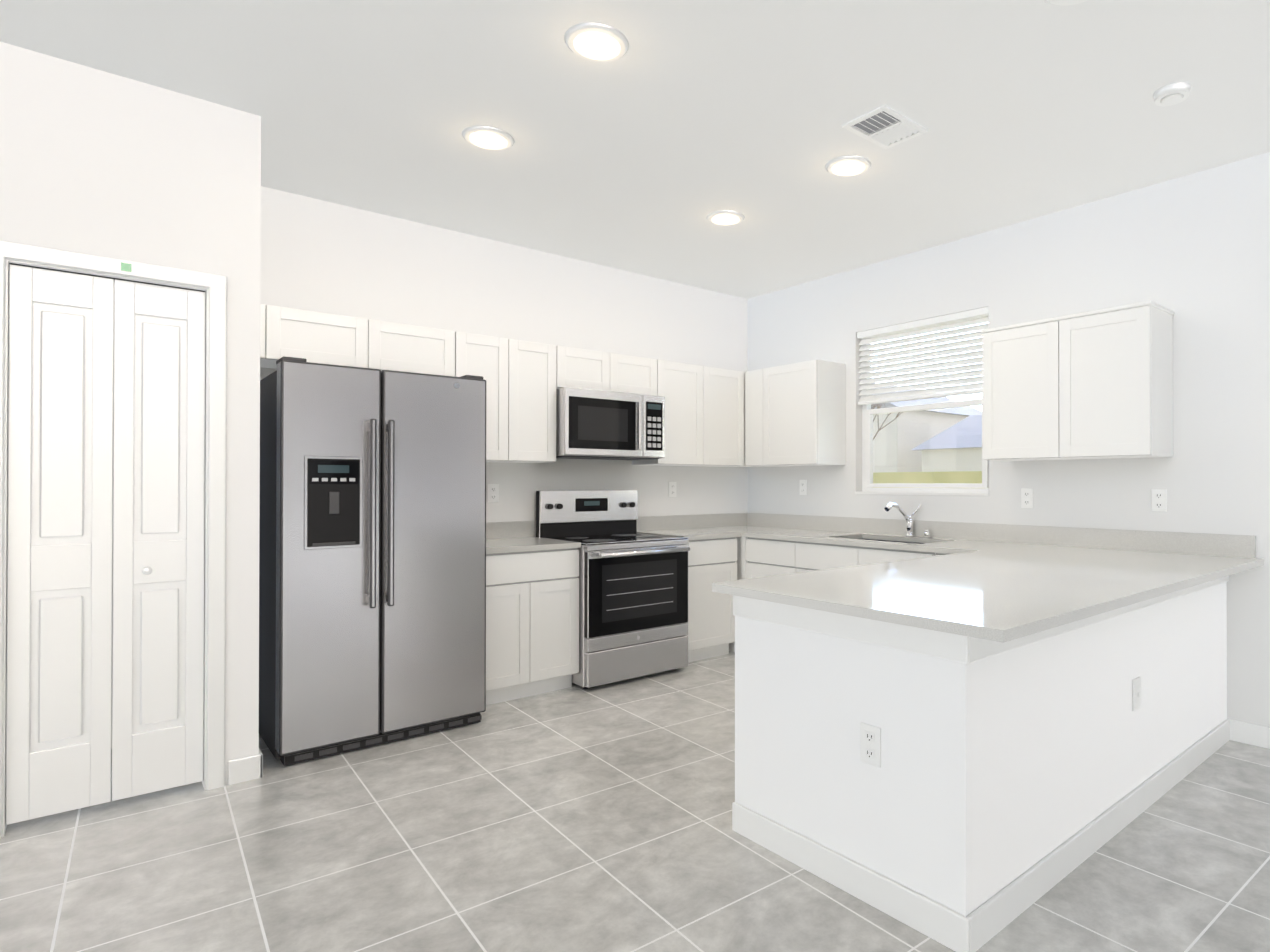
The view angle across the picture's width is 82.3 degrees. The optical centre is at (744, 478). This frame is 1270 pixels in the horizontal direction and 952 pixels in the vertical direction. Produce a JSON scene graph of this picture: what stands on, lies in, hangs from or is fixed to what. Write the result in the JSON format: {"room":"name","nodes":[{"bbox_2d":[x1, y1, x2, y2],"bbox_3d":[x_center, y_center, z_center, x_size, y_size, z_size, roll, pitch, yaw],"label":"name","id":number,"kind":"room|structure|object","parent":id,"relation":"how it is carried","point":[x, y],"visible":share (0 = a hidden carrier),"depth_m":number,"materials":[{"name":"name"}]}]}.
{"room":"kitchen","nodes":[
{"label":"kitchen","id":0,"kind":"room"},
{"bbox_2d":[0,42,267,785],"bbox_3d":[-3.211,-0.143,2.052,3.040,2.790,0.120,0,0,-42],"label":"wall","id":1,"kind":"structure","parent":0,"point":[100,162],"depth_m":2.84,"materials":[{"name":"white paint"}]},
{"bbox_2d":[6,263,204,824],"bbox_3d":[-2.401,0.230,2.729,0.560,1.992,0.068,0,0,-42],"label":"closet door","id":2,"kind":"structure","parent":1,"relation":"in","point":[64,472],"depth_m":2.71,"materials":[{"name":"white paint"}]},
{"bbox_2d":[0,241,226,837],"bbox_3d":[-2.420,0.213,2.751,0.692,2.087,0.138,0,0,-42],"label":"door frame","id":3,"kind":"structure","parent":1,"relation":"attached to","point":[213,287],"depth_m":2.90,"materials":[{"name":"white paint"}]},
{"bbox_2d":[243,749,262,778],"bbox_3d":[-2.317,1.210,3.333,0.013,0.100,0.862,0,0,-42],"label":"baseboard","id":4,"kind":"structure","parent":1,"relation":"attached to","point":[255,762],"depth_m":3.00,"materials":[{"name":"white paint"}]},
{"bbox_2d":[268,188,747,536],"bbox_3d":[-2.460,-0.132,3.876,6.600,2.790,0.120,0,0,-42],"label":"wall","id":5,"kind":"structure","parent":0,"point":[324,256],"depth_m":4.69,"materials":[{"name":"white paint"}]},
{"bbox_2d":[260,304,459,376],"bbox_3d":[-2.128,-0.713,3.879,1.003,0.268,0.324,0,0,-42],"label":"upper cabinet","id":6,"kind":"object","parent":5,"relation":"attached to","point":[316,337],"depth_m":3.75,"materials":[{"name":"white paint"}]},
{"bbox_2d":[488,484,498,501],"bbox_3d":[-1.597,0.092,4.569,0.072,0.116,0.008,0,0,-42],"label":"electrical outlet","id":7,"kind":"object","parent":5,"relation":"attached to","point":[493,492],"visible":1,"depth_m":4.57,"materials":[{"name":"white plastic"}]},
{"bbox_2d":[460,332,559,462],"bbox_3d":[-1.522,-0.475,4.426,0.629,0.738,0.324,0,0,-42],"label":"upper cabinet","id":8,"kind":"object","parent":5,"relation":"attached to","point":[522,378],"depth_m":4.34,"materials":[{"name":"white paint"}]},
{"bbox_2d":[560,346,659,395],"bbox_3d":[-1.001,-0.707,4.898,0.768,0.268,0.324,0,0,-42],"label":"upper cabinet","id":9,"kind":"object","parent":5,"relation":"attached to","point":[579,368],"depth_m":4.77,"materials":[{"name":"white paint"}]},
{"bbox_2d":[556,387,664,459],"bbox_3d":[-0.957,-0.353,4.848,0.756,0.431,0.448,0,0,-42],"label":"microwave","id":10,"kind":"object","parent":9,"relation":"attached to","point":[600,424],"visible":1,"depth_m":4.66,"materials":[{"name":"silver metal"}]},
{"bbox_2d":[669,482,675,496],"bbox_3d":[-0.549,0.083,5.516,0.072,0.116,0.008,0,0,-42],"label":"electrical outlet","id":11,"kind":"object","parent":5,"relation":"attached to","point":[672,489],"visible":1,"depth_m":5.51,"materials":[{"name":"white plastic"}]},
{"bbox_2d":[632,360,747,466],"bbox_3d":[-0.411,-0.469,5.430,0.819,0.738,0.324,0,0,-42],"label":"upper cabinet","id":12,"kind":"object","parent":5,"relation":"attached to","point":[704,415],"depth_m":5.31,"materials":[{"name":"white paint"}]},
{"bbox_2d":[0,651,1269,951],"bbox_3d":[-0.062,1.297,1.237,6.870,0.100,7.240,0,0,-42],"label":"floor","id":13,"kind":"structure","parent":0,"point":[574,817],"depth_m":2.36,"materials":[{"name":"tile"}]},
{"bbox_2d":[259,356,485,765],"bbox_3d":[-1.909,0.363,3.672,0.908,1.786,0.858,0,0,-42],"label":"fridge","id":14,"kind":"object","parent":13,"relation":"on","point":[372,576],"visible":1,"depth_m":3.34,"materials":[{"name":"grey metal"}]},
{"bbox_2d":[486,548,578,704],"bbox_3d":[-1.424,0.840,4.307,0.628,0.852,0.618,0,0,-42],"label":"base cabinet","id":15,"kind":"object","parent":13,"relation":"on","point":[532,622],"depth_m":4.09,"materials":[{"name":"white paint"}]},
{"bbox_2d":[486,521,580,553],"bbox_3d":[-1.423,0.343,4.301,0.643,0.135,0.633,0,0,-42],"label":"countertop","id":16,"kind":"structure","parent":15,"relation":"on","point":[514,536],"depth_m":4.43,"materials":[{"name":"stone"}]},
{"bbox_2d":[536,490,689,688],"bbox_3d":[-0.844,0.673,4.708,0.756,1.190,0.748,0,0,-42],"label":"range","id":17,"kind":"object","parent":13,"relation":"on","point":[633,603],"visible":0.92,"depth_m":4.53,"materials":[{"name":"silver metal"}]},
{"bbox_2d":[687,537,736,662],"bbox_3d":[-0.438,0.845,5.199,0.494,0.852,0.618,0,0,-42],"label":"base cabinet","id":18,"kind":"object","parent":13,"relation":"on","point":[711,620],"depth_m":4.98,"materials":[{"name":"white paint"}]},
{"bbox_2d":[637,513,741,539],"bbox_3d":[-0.427,0.349,5.201,0.511,0.135,0.633,0,0,-42],"label":"countertop","id":19,"kind":"structure","parent":18,"relation":"on","point":[701,526],"depth_m":5.47,"materials":[{"name":"stone"}]},
{"bbox_2d":[753,538,864,577],"bbox_3d":[0.410,0.845,5.152,0.618,0.852,0.592,0,0,-42],"label":"base cabinet","id":20,"kind":"object","parent":13,"relation":"on","point":[759,557],"depth_m":4.76,"materials":[{"name":"white paint"}]},
{"bbox_2d":[742,513,1263,575],"bbox_3d":[0.995,0.344,4.489,0.644,0.135,3.598,0,0,-42],"label":"countertop","id":21,"kind":"structure","parent":20,"relation":"on","point":[1237,552],"depth_m":4.14,"materials":[{"name":"stone"}]},
{"bbox_2d":[862,539,923,543],"bbox_3d":[0.926,0.551,4.588,0.393,0.273,0.748,0,0,-42],"label":"sink","id":22,"kind":"object","parent":21,"relation":"in","point":[893,541],"visible":0.04,"depth_m":4.80,"materials":[{"name":"silver metal"}]},
{"bbox_2d":[884,502,929,537],"bbox_3d":[1.054,0.266,4.636,0.289,0.230,0.183,0,0,-42],"label":"faucet","id":23,"kind":"object","parent":21,"relation":"on","point":[909,522],"visible":0.98,"depth_m":4.72,"materials":[{"name":"silver metal"}]},
{"bbox_2d":[921,552,947,557],"bbox_3d":[1.366,0.838,4.095,0.618,0.852,0.378,0,0,-42],"label":"base cabinet","id":24,"kind":"object","parent":13,"relation":"on","point":[923,554],"depth_m":4.01,"materials":[{"name":"white paint"}]},
{"bbox_2d":[732,575,1229,951],"bbox_3d":[1.153,0.831,3.016,2.382,0.853,0.934,0,0,-42],"label":"kitchen peninsula","id":25,"kind":"object","parent":13,"relation":"on","point":[1004,764],"depth_m":2.22,"materials":[{"name":"white paint"}]},
{"bbox_2d":[861,722,880,767],"bbox_3d":[0.372,0.785,2.118,0.008,0.116,0.072,0,0,-42],"label":"electrical outlet","id":26,"kind":"object","parent":25,"relation":"attached to","point":[870,744],"visible":1,"depth_m":2.11,"materials":[{"name":"white plastic"}]},
{"bbox_2d":[712,549,1225,642],"bbox_3d":[0.925,0.387,2.741,1.804,0.030,1.100,0,0,-42],"label":"countertop","id":27,"kind":"structure","parent":25,"relation":"on","point":[1003,583],"depth_m":2.43,"materials":[{"name":"stone"}]},
{"bbox_2d":[1132,676,1140,710],"bbox_3d":[1.471,0.805,2.684,0.072,0.116,0.012,0,0,-42],"label":"electrical outlet","id":28,"kind":"object","parent":25,"relation":"attached to","point":[1136,693],"visible":1,"depth_m":2.67,"materials":[{"name":"white plastic"}]},
{"bbox_2d":[0,0,1269,298],"bbox_3d":[-0.062,-1.593,1.254,6.870,0.100,7.240,0,0,-42],"label":"ceiling","id":29,"kind":"structure","parent":0,"point":[664,136],"depth_m":2.96,"materials":[{"name":"white paint"}]},
{"bbox_2d":[462,126,514,150],"bbox_3d":[-1.148,-1.524,3.224,0.224,0.013,0.224,0,0,-42],"label":"recessed light","id":30,"kind":"object","parent":29,"relation":"in","point":[489,138],"visible":0.96,"depth_m":3.20,"materials":[{"name":"white plastic"}]},
{"bbox_2d":[564,22,628,61],"bbox_3d":[-0.518,-1.528,2.527,0.224,0.013,0.224,0,0,-42],"label":"recessed light","id":31,"kind":"object","parent":29,"relation":"in","point":[595,42],"visible":0.98,"depth_m":2.50,"materials":[{"name":"white plastic"}]},
{"bbox_2d":[706,210,744,225],"bbox_3d":[-0.108,-1.518,4.191,0.224,0.013,0.224,0,0,-42],"label":"recessed light","id":32,"kind":"object","parent":29,"relation":"in","point":[725,217],"visible":0.98,"depth_m":4.16,"materials":[{"name":"white plastic"}]},
{"bbox_2d":[825,156,870,176],"bbox_3d":[0.508,-1.522,3.509,0.224,0.013,0.224,0,0,-42],"label":"recessed light","id":33,"kind":"object","parent":29,"relation":"in","point":[846,166],"visible":1,"depth_m":3.48,"materials":[{"name":"white plastic"}]},
{"bbox_2d":[842,105,927,148],"bbox_3d":[0.615,-1.524,3.126,0.315,0.014,0.230,0,0,-42],"label":"ceiling vent","id":34,"kind":"object","parent":29,"relation":"in","point":[885,126],"visible":1,"depth_m":3.12,"materials":[{"name":"white plastic"}]},
{"bbox_2d":[1045,0,1087,5],"bbox_3d":[1.031,-1.530,2.215,0.224,0.013,0.224,0,0,-42],"label":"recessed light","id":35,"kind":"object","parent":29,"relation":"in","point":[1064,2],"visible":0.91,"depth_m":2.30,"materials":[{"name":"white plastic"}]},
{"bbox_2d":[1153,82,1190,105],"bbox_3d":[1.693,-1.515,2.840,0.130,0.036,0.130,0,0,-42],"label":"smoke detector","id":36,"kind":"object","parent":29,"relation":"attached to","point":[1172,94],"visible":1,"depth_m":2.81,"materials":[{"name":"white plastic"}]},
{"bbox_2d":[748,152,1269,726],"bbox_3d":[2.390,-0.134,3.543,0.150,2.790,7.120,0,0,-42],"label":"wall","id":37,"kind":"structure","parent":0,"point":[1196,246],"depth_m":3.83,"materials":[{"name":"white paint"}]},
{"bbox_2d":[800,480,806,494],"bbox_3d":[0.456,0.068,5.564,0.008,0.116,0.072,0,0,-42],"label":"electrical outlet","id":38,"kind":"object","parent":37,"relation":"attached to","point":[803,487],"visible":1,"depth_m":5.55,"materials":[{"name":"white plastic"}]},
{"bbox_2d":[855,316,988,495],"bbox_3d":[1.200,-0.476,4.842,0.133,1.169,1.039,0,0,-42],"label":"window","id":39,"kind":"structure","parent":37,"relation":"in","point":[944,488],"depth_m":4.88,"materials":[{"name":"white plastic"}]},
{"bbox_2d":[857,307,987,404],"bbox_3d":[1.181,-0.798,4.827,0.056,0.523,1.028,0,0,-42],"label":"window blind","id":40,"kind":"object","parent":39,"relation":"attached to","point":[948,389],"visible":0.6,"depth_m":4.80,"materials":[{"name":"white plastic"}]},
{"bbox_2d":[1021,488,1032,507],"bbox_3d":[1.665,0.115,4.225,0.008,0.116,0.072,0,0,-42],"label":"electrical outlet","id":41,"kind":"object","parent":37,"relation":"attached to","point":[1026,497],"visible":1,"depth_m":4.22,"materials":[{"name":"white plastic"}]},
{"bbox_2d":[1151,489,1166,511],"bbox_3d":[2.139,0.112,3.701,0.008,0.116,0.072,0,0,-42],"label":"electrical outlet","id":42,"kind":"object","parent":37,"relation":"attached to","point":[1158,500],"visible":1,"depth_m":3.70,"materials":[{"name":"white plastic"}]},
{"bbox_2d":[1230,719,1269,748],"bbox_3d":[3.530,1.202,2.152,0.013,0.100,3.540,0,0,-42],"label":"baseboard","id":43,"kind":"structure","parent":37,"relation":"attached to","point":[1243,732],"depth_m":3.40,"materials":[{"name":"white paint"}]},
{"label":"outside","id":44,"kind":"structure","parent":0,"visible":0},
{"bbox_2d":[873,471,981,492],"bbox_3d":[41.953,0.956,64.165,139.840,2.150,190.000,0,0,-42],"label":"ground","id":45,"kind":"structure","parent":44,"point":[886,476],"depth_m":32.68,"materials":[{"name":"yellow plant"}]},
{"bbox_2d":[871,403,902,438],"bbox_3d":[3.329,-0.412,21.495,2.410,4.264,3.067,0,0,-42],"label":"tree","id":46,"kind":"object","parent":45,"relation":"on","point":[878,407],"depth_m":20.85,"materials":[{"name":"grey plant"}]},
{"bbox_2d":[871,383,981,472],"bbox_3d":[9.631,-2.287,49.117,11.800,8.351,10.800,0,0,-42],"label":"house","id":47,"kind":"structure","parent":45,"relation":"on","point":[905,450],"depth_m":42.77,"materials":[{"name":"white"}]},
{"bbox_2d":[912,415,981,471],"bbox_3d":[16.530,-0.952,38.495,11.800,5.551,9.800,0,0,-42],"label":"house","id":48,"kind":"structure","parent":45,"relation":"on","point":[973,424],"depth_m":37.38,"materials":[{"name":"white"}]}
]}

